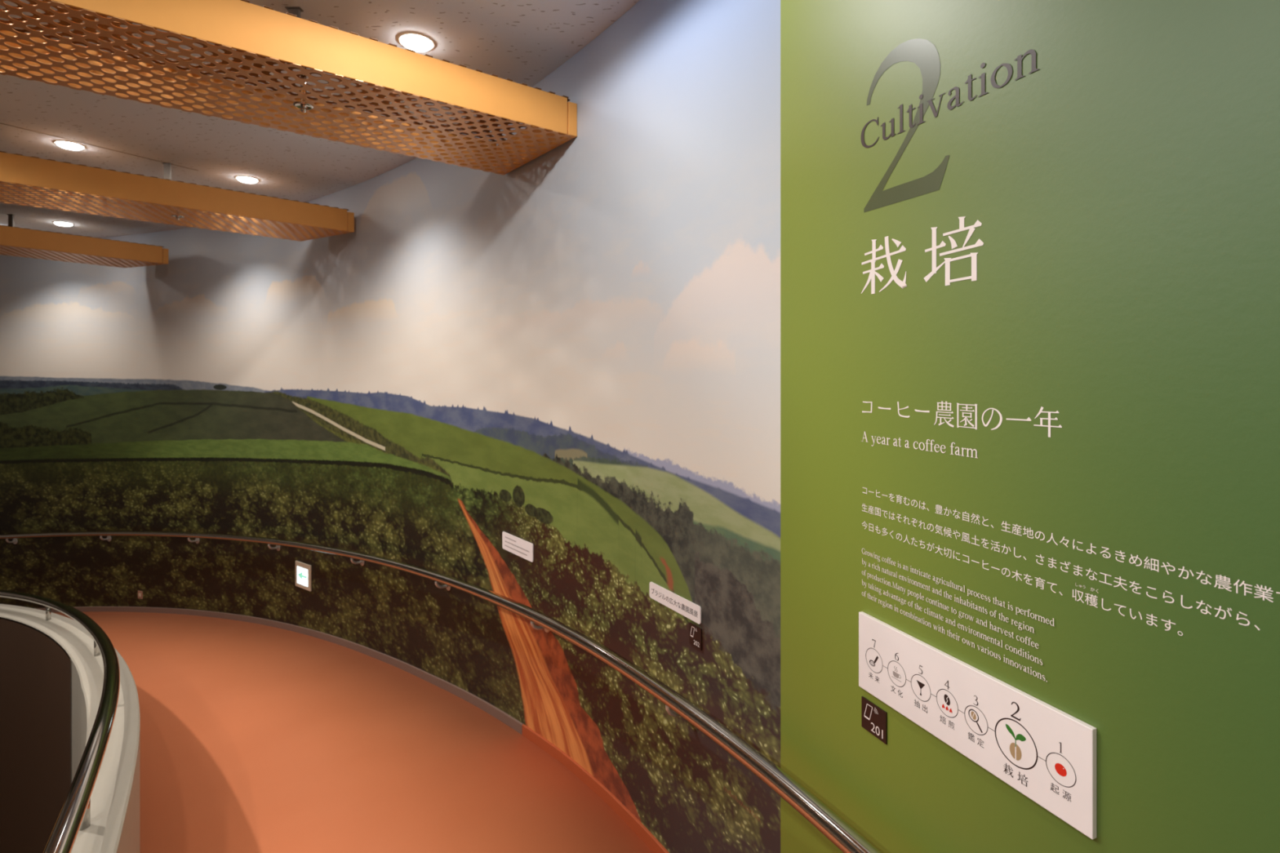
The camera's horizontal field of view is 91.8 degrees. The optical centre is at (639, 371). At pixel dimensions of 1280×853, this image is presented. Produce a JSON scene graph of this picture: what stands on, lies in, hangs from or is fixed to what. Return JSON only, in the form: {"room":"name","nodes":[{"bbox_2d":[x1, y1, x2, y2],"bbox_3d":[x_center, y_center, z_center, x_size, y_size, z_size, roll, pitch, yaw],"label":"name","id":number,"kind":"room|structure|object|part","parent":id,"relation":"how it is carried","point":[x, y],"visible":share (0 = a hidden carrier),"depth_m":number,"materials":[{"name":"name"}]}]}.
{"room":"museum","nodes":[
{"label":"museum","id":0,"kind":"room"},
{"bbox_2d":[0,618,71,852],"bbox_3d":[-6.640,2.902,4.961,7.616,2.596,0.900,0,0,17],"label":"wall","id":1,"kind":"structure","parent":0,"point":[35,685],"depth_m":4.25,"materials":[{"name":"brown paint"}]},
{"bbox_2d":[0,604,139,852],"bbox_3d":[-4.446,2.728,3.204,12.915,2.943,2.434,0,0,33],"label":"wall","id":2,"kind":"structure","parent":0,"point":[114,828],"depth_m":2.44,"materials":[{"name":"grey paint"}]},
{"bbox_2d":[0,589,119,852],"bbox_3d":[-4.446,1.805,3.185,12.846,1.399,2.338,0,0,33],"label":"handrail","id":3,"kind":"object","parent":2,"relation":"on","point":[74,816],"visible":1,"depth_m":1.93,"materials":[{"name":"metal"}]},
{"bbox_3d":[-4.168,1.697,4.369,0.027,0.115,0.027,0,0,0],"label":"post","id":4,"kind":"part","parent":3,"relation":"part of","materials":[{"name":"metal"}]},
{"bbox_3d":[-1.542,1.207,1.720,0.027,0.115,0.027,0,0,0],"label":"post","id":5,"kind":"part","parent":3,"relation":"part of","materials":[{"name":"metal"}]},
{"bbox_3d":[-3.005,1.517,3.431,0.027,0.115,0.027,0,0,0],"label":"post","id":6,"kind":"part","parent":3,"relation":"part of","materials":[{"name":"metal"}]},
{"bbox_2d":[0,0,639,237],"bbox_3d":[-3.750,-1.549,2.500,14.500,0.103,14.000,0,0,0],"label":"ceiling","id":7,"kind":"structure","parent":0,"point":[518,41],"depth_m":3.69,"materials":[{"name":"paint"}]},
{"bbox_2d":[52,221,74,226],"bbox_3d":[-5.840,-1.487,6.280,0.162,0.026,0.162,0,0,0],"label":"recessed light","id":8,"kind":"object","parent":7,"relation":"in","point":[58,223],"visible":1,"depth_m":6.25,"materials":[{"name":"white"}]},
{"bbox_2d":[53,139,86,150],"bbox_3d":[-3.770,-1.487,4.100,0.162,0.026,0.162,0,0,0],"label":"recessed light","id":9,"kind":"object","parent":7,"relation":"in","point":[67,144],"visible":1,"depth_m":4.07,"materials":[{"name":"white"}]},
{"bbox_2d":[0,213,168,267],"bbox_3d":[-5.976,-1.300,5.464,0.704,0.399,2.814,0,0,37],"label":"beam","id":10,"kind":"structure","parent":7,"relation":"attached to","point":[14,241],"depth_m":5.91,"materials":[{"name":"orange paint"}]},
{"bbox_3d":[-6.279,-1.188,5.556,0.010,0.169,2.554,0,0,37],"label":"panel","id":11,"kind":"part","parent":10,"relation":"part of","materials":[{"name":"orange paint"}]},
{"bbox_3d":[-5.654,-1.188,5.320,0.010,0.169,2.554,0,0,37],"label":"panel","id":12,"kind":"part","parent":10,"relation":"part of","materials":[{"name":"orange paint"}]},
{"bbox_3d":[-5.961,-1.103,5.457,2.187,0.003,2.310,0,0,0],"label":"perforated panel","id":13,"kind":"part","parent":10,"relation":"part of","materials":[{"name":"orange metal"}]},
{"bbox_3d":[-5.963,-1.276,5.436,0.652,0.003,2.784,0,0,37],"label":"perforated panel","id":14,"kind":"part","parent":10,"relation":"part of","materials":[{"name":"orange metal"}]},
{"bbox_3d":[-5.182,-1.180,6.479,0.699,0.154,0.043,0,0,21],"label":"plate","id":15,"kind":"part","parent":10,"relation":"part of","materials":[{"name":"orange paint"}]},
{"bbox_2d":[0,151,354,241],"bbox_3d":[-3.721,-1.300,4.038,3.332,0.399,0.671,0,0,-42],"label":"beam","id":16,"kind":"structure","parent":7,"relation":"attached to","point":[37,182],"depth_m":4.23,"materials":[{"name":"brown metal"}]},
{"bbox_3d":[-4.033,-1.188,4.196,3.054,0.169,0.009,0,0,-42],"label":"panel","id":17,"kind":"part","parent":16,"relation":"part of","materials":[{"name":"orange paint"}]},
{"bbox_3d":[-3.730,-1.276,4.025,3.302,0.003,0.664,0,0,-42],"label":"perforated panel","id":18,"kind":"part","parent":16,"relation":"part of","materials":[{"name":"orange metal"}]},
{"bbox_3d":[-3.725,-1.103,4.041,2.872,0.003,2.436,0,0,0],"label":"perforated panel","id":19,"kind":"part","parent":16,"relation":"part of","materials":[{"name":"orange metal"}]},
{"bbox_2d":[171,206,184,219],"bbox_3d":[-3.280,-1.168,4.400,0.076,0.190,0.076,0,0,0],"label":"sprinkler","id":20,"kind":"object","parent":16,"relation":"attached to","point":[177,216],"visible":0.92,"depth_m":4.39,"materials":[{"name":"metal"}]},
{"bbox_3d":[-2.589,-1.180,5.075,0.718,0.154,0.043,0,0,30],"label":"plate","id":21,"kind":"part","parent":16,"relation":"part of","materials":[{"name":"orange paint"}]},
{"bbox_2d":[235,175,259,183],"bbox_3d":[-3.060,-1.487,4.830,0.162,0.026,0.162,0,0,0],"label":"recessed light","id":22,"kind":"object","parent":7,"relation":"in","point":[245,179],"visible":1,"depth_m":4.80,"materials":[{"name":"white"}]},
{"bbox_2d":[0,0,577,174],"bbox_3d":[-1.787,-1.300,2.271,3.158,0.399,0.743,0,0,-37],"label":"beam","id":23,"kind":"structure","parent":7,"relation":"attached to","point":[549,119],"depth_m":2.43,"materials":[{"name":"orange paint"}]},
{"bbox_2d":[293,66,313,112],"bbox_3d":[-1.395,-1.168,2.570,0.076,0.190,0.076,0,0,0],"label":"sprinkler","id":24,"kind":"object","parent":23,"relation":"attached to","point":[304,107],"visible":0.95,"depth_m":2.56,"materials":[{"name":"metal"}]},
{"bbox_3d":[-1.570,-1.188,1.985,3.052,0.169,0.010,0,0,-36],"label":"panel","id":25,"kind":"part","parent":23,"relation":"part of","materials":[{"name":"orange paint"}]},
{"bbox_3d":[-0.549,-1.180,3.187,0.045,0.154,0.744,0,0,-39],"label":"plate","id":26,"kind":"part","parent":23,"relation":"part of","materials":[{"name":"orange paint"}]},
{"bbox_2d":[397,31,435,52],"bbox_3d":[-1.016,-1.487,2.820,0.162,0.026,0.162,0,0,0],"label":"recessed light","id":27,"kind":"object","parent":7,"relation":"in","point":[417,42],"visible":0.97,"depth_m":2.79,"materials":[{"name":"white glass"}]},
{"bbox_2d":[54,611,653,852],"bbox_3d":[-4.185,2.605,4.008,14.412,1.466,3.830,0,0,33],"label":"floor","id":28,"kind":"structure","parent":0,"point":[255,738],"depth_m":3.22,"materials":[{"name":"orange carpet"}]},
{"bbox_2d":[780,0,1279,852],"bbox_3d":[1.592,0.445,-0.773,0.141,3.910,5.743,0,0,-23],"label":"wall","id":29,"kind":"structure","parent":0,"point":[1123,189],"depth_m":1.11,"materials":[{"name":"green paint"}]},
{"bbox_2d":[861,696,887,744],"bbox_3d":[0.564,0.840,1.493,0.004,0.074,0.080,0,0,-23],"label":"plate","id":30,"kind":"object","parent":29,"relation":"attached to","point":[873,718],"visible":1,"depth_m":1.49,"materials":[{"name":"brown plastic"}]},
{"bbox_2d":[863,38,949,212],"bbox_3d":[0.600,-0.568,1.412,0.001,0.363,0.249,0,0,-23],"label":"numeral","id":31,"kind":"object","parent":29,"relation":"attached to","point":[920,51],"visible":1,"depth_m":1.38,"materials":[{"name":"grey paint"}]},
{"bbox_2d":[861,431,977,457],"bbox_3d":[0.610,0.165,1.385,0.001,0.034,0.326,0,0,-23],"label":"subtitle lettering","id":32,"kind":"object","parent":29,"relation":"attached to","point":[899,439],"visible":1,"depth_m":1.35},
{"bbox_2d":[861,216,983,293],"bbox_3d":[0.613,-0.249,1.380,0.001,0.139,0.339,0,0,-23],"label":"title lettering","id":33,"kind":"object","parent":29,"relation":"attached to","point":[974,255],"visible":1,"depth_m":1.33},
{"bbox_2d":[861,48,1039,147],"bbox_3d":[0.634,-0.577,1.328,0.001,0.065,0.451,0,0,-23],"label":"heading lettering","id":34,"kind":"object","parent":29,"relation":"attached to","point":[1032,51],"visible":1,"depth_m":1.28},
{"bbox_2d":[862,548,1053,682],"bbox_3d":[0.640,0.498,1.313,0.001,0.122,0.476,0,0,-22],"label":"paragraph lettering","id":35,"kind":"object","parent":29,"relation":"attached to","point":[877,566],"visible":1,"depth_m":1.27},
{"bbox_2d":[862,400,1062,437],"bbox_3d":[0.643,0.090,1.308,0.001,0.054,0.487,0,0,-23],"label":"subtitle lettering","id":36,"kind":"object","parent":29,"relation":"attached to","point":[1049,419],"visible":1,"depth_m":1.25},
{"bbox_2d":[858,611,1096,839],"bbox_3d":[0.649,0.685,1.279,0.013,0.183,0.544,0,0,-23],"label":"route sign","id":37,"kind":"object","parent":29,"relation":"attached to","point":[1047,754],"visible":1,"depth_m":1.20,"materials":[{"name":"white plastic"}]},
{"bbox_2d":[862,487,1279,635],"bbox_3d":[0.701,0.339,1.171,0.001,0.110,0.788,0,0,-23],"label":"paragraph lettering","id":38,"kind":"object","parent":29,"relation":"attached to","point":[940,507],"visible":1,"depth_m":1.04},
{"bbox_3d":[-5.216,1.340,4.658,11.481,5.720,5.647,0,0,0],"label":"wall","id":39,"kind":"structure","parent":0,"visible":0},
{"bbox_2d":[34,606,523,734],"bbox_3d":[-5.420,2.562,5.957,10.824,1.322,1.488,0,0,21],"label":"baseboard","id":40,"kind":"structure","parent":39,"relation":"attached to","point":[499,714],"depth_m":5.09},
{"bbox_2d":[0,0,780,852],"bbox_3d":[-4.822,0.883,5.412,12.562,4.764,2.025,0,0,25],"label":"mural","id":41,"kind":"object","parent":39,"relation":"attached to","point":[572,353],"visible":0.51,"depth_m":3.50},
{"bbox_2d":[137,590,142,599],"bbox_3d":[-5.447,2.438,6.756,0.076,0.085,0.009,0,0,20],"label":"wall socket","id":42,"kind":"object","parent":41,"relation":"attached to","point":[140,593],"visible":1,"depth_m":6.75,"materials":[{"name":"plastic"}]},
{"bbox_2d":[295,560,311,591],"bbox_3d":[-2.982,1.812,5.490,0.255,0.225,0.017,0,0,34],"label":"light","id":43,"kind":"object","parent":41,"relation":"attached to","point":[303,571],"visible":1,"depth_m":5.47,"materials":[{"name":"beige plastic"}]},
{"bbox_3d":[-2.986,1.816,5.484,0.184,0.151,0.002,0,0,35],"label":"glowing panel","id":44,"kind":"part","parent":43,"relation":"part of","materials":[{"name":"white plastic"}]},
{"bbox_2d":[502,531,533,562],"bbox_3d":[-0.671,0.957,3.386,0.006,0.097,0.340,0,0,-40],"label":"plate","id":45,"kind":"object","parent":41,"relation":"attached to","point":[517,546],"visible":1,"depth_m":3.38,"materials":[{"name":"grey plastic"}]},
{"bbox_2d":[649,582,701,624],"bbox_3d":[0.126,0.859,2.308,0.005,0.062,0.319,0,0,-33],"label":"plate","id":46,"kind":"object","parent":41,"relation":"attached to","point":[678,604],"visible":1,"depth_m":2.29,"materials":[{"name":"white plastic"}]},
{"bbox_2d":[688,622,702,650],"bbox_3d":[0.196,0.941,2.200,0.004,0.075,0.068,0,0,-32],"label":"plate","id":47,"kind":"object","parent":41,"relation":"attached to","point":[695,632],"visible":1,"depth_m":2.19,"materials":[{"name":"brown plastic"}]},
{"bbox_2d":[723,786,760,822],"bbox_3d":[0.327,1.391,1.996,0.001,0.020,0.180,0,0,-32],"label":"signature","id":48,"kind":"object","parent":41,"relation":"attached to","point":[727,792],"visible":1,"depth_m":1.99},
{"bbox_2d":[0,530,881,852],"bbox_3d":[-3.058,1.612,3.558,15.816,1.160,3.193,0,0,38],"label":"wall handrail","id":49,"kind":"object","parent":39,"relation":"attached to","point":[839,833],"visible":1,"depth_m":2.35,"materials":[{"name":"metal"}]},
{"bbox_2d":[522,724,669,852],"bbox_3d":[-0.096,1.886,2.603,0.045,0.138,1.811,0,0,-35],"label":"baseboard","id":50,"kind":"structure","parent":39,"relation":"attached to","point":[646,836],"depth_m":2.75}
]}

